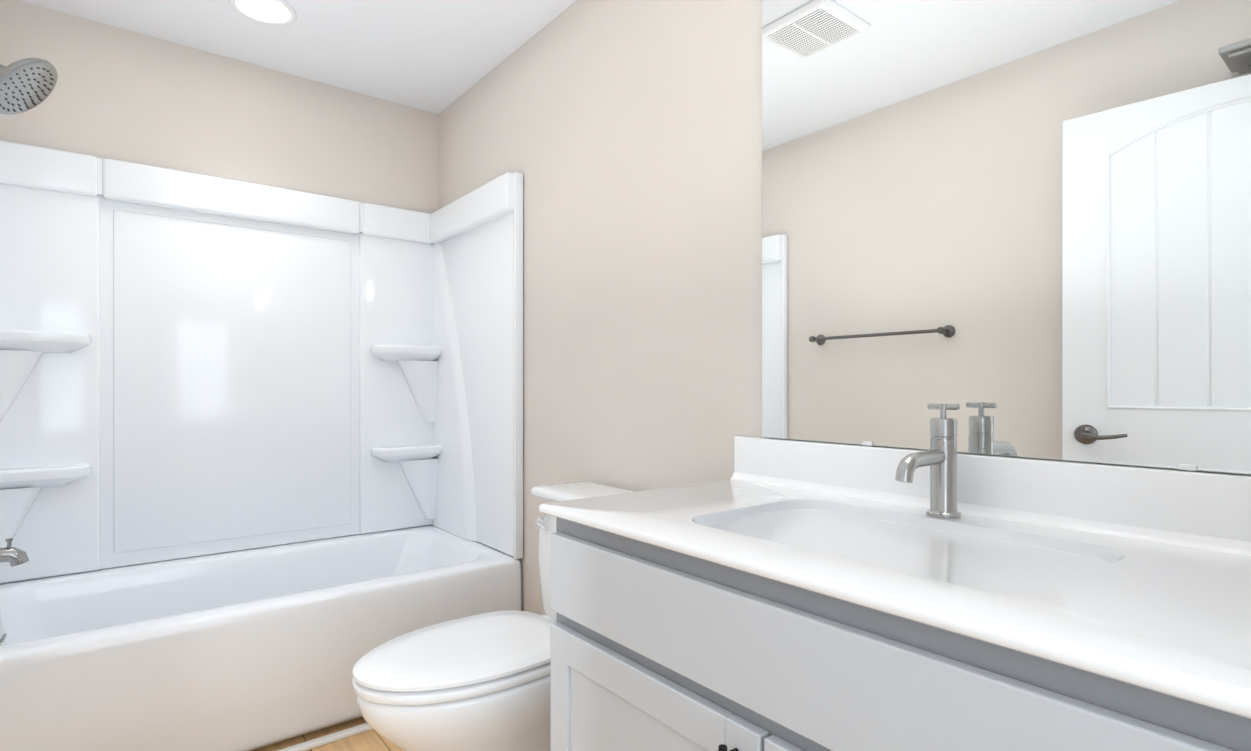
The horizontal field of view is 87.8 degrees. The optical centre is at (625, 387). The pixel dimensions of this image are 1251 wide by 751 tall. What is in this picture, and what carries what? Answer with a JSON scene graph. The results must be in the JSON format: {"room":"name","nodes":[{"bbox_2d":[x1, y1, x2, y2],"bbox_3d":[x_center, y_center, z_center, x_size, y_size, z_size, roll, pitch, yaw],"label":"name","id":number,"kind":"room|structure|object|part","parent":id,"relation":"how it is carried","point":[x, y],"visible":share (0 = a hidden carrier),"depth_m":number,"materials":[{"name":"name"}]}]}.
{"room":"bathroom","nodes":[
{"label":"bathroom","id":0,"kind":"room"},
{"bbox_2d":[0,0,437,569],"bbox_3d":[-1.496,-0.096,2.536,1.750,2.312,0.100,0,0,-38],"label":"wall","id":1,"kind":"structure","parent":0,"point":[120,94],"depth_m":2.43,"materials":[{"name":"beige paint"}]},
{"bbox_2d":[19,0,575,113],"bbox_3d":[-0.544,-1.300,1.337,1.750,0.100,3.160,0,0,-38],"label":"ceiling","id":2,"kind":"structure","parent":0,"point":[435,56],"depth_m":2.31,"materials":[{"name":"paint"}]},
{"bbox_2d":[228,0,296,25],"bbox_3d":[-1.195,-1.248,2.143,0.200,0.006,0.200,0,0,-38],"label":"recessed light","id":3,"kind":"object","parent":2,"relation":"in","point":[274,12],"visible":1,"depth_m":2.15,"materials":[{"name":"white plastic"}]},
{"bbox_2d":[250,716,402,750],"bbox_3d":[-0.202,1.112,0.910,1.750,0.100,4.260,0,0,-38],"label":"floor","id":4,"kind":"structure","parent":0,"point":[371,740],"depth_m":1.95,"materials":[{"name":"brown wood"}]},
{"bbox_2d":[0,58,522,750],"bbox_3d":[-1.214,0.058,2.182,1.550,2.005,0.799,0,0,-38],"label":"shower","id":5,"kind":"object","parent":4,"relation":"on","point":[200,366],"visible":0.9,"depth_m":2.32,"materials":[{"name":"white plastic"}]},
{"bbox_2d":[0,538,28,566],"bbox_3d":[-1.742,0.458,1.777,0.166,0.078,0.060,0,0,-38],"label":"tub faucet","id":6,"kind":"object","parent":5,"relation":"in","point":[15,556],"depth_m":1.80,"materials":[{"name":"silver metal"}]},
{"bbox_2d":[0,525,521,750],"bbox_3d":[-1.214,0.841,2.183,1.544,0.440,0.799,0,0,-38],"label":"tub","id":7,"kind":"object","parent":5,"relation":"in","point":[251,649],"depth_m":1.93,"materials":[{"name":"white plastic"}]},
{"bbox_2d":[352,481,635,750],"bbox_3d":[-0.287,0.674,1.633,0.758,0.774,0.457,0,0,-38],"label":"toilet","id":8,"kind":"object","parent":4,"relation":"on","point":[480,682],"visible":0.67,"depth_m":1.45,"materials":[{"name":"white ceramic"}]},
{"bbox_3d":[-0.374,0.636,1.564,0.535,0.050,0.368,0,0,-38],"label":"seat","id":9,"kind":"part","parent":8,"relation":"part of","materials":[{"name":"white plastic"}]},
{"bbox_2d":[539,436,1250,750],"bbox_3d":[0.396,0.589,0.932,0.578,0.946,1.123,0,0,-38],"label":"bathroom vanity","id":10,"kind":"object","parent":4,"relation":"on","point":[771,594],"visible":1,"depth_m":0.84,"materials":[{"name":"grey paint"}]},
{"bbox_2d":[895,403,960,517],"bbox_3d":[0.490,0.121,1.059,0.169,0.188,0.053,0,0,-38],"label":"faucet","id":11,"kind":"object","parent":10,"relation":"on","point":[939,457],"visible":1,"depth_m":1.08,"materials":[{"name":"silver metal"}]},
{"bbox_2d":[438,0,1250,614],"bbox_3d":[0.133,-0.095,1.813,0.100,2.312,3.060,0,0,-38],"label":"wall","id":12,"kind":"structure","parent":0,"point":[624,136],"depth_m":1.88,"materials":[{"name":"beige paint"}]},
{"bbox_2d":[762,0,1250,474],"bbox_3d":[0.640,-0.471,1.081,0.010,1.172,1.047,0,0,-38],"label":"mirror","id":13,"kind":"object","parent":12,"relation":"attached to","point":[1017,228],"visible":1,"depth_m":1.08,"materials":[{"name":"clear mirror"}]}
]}

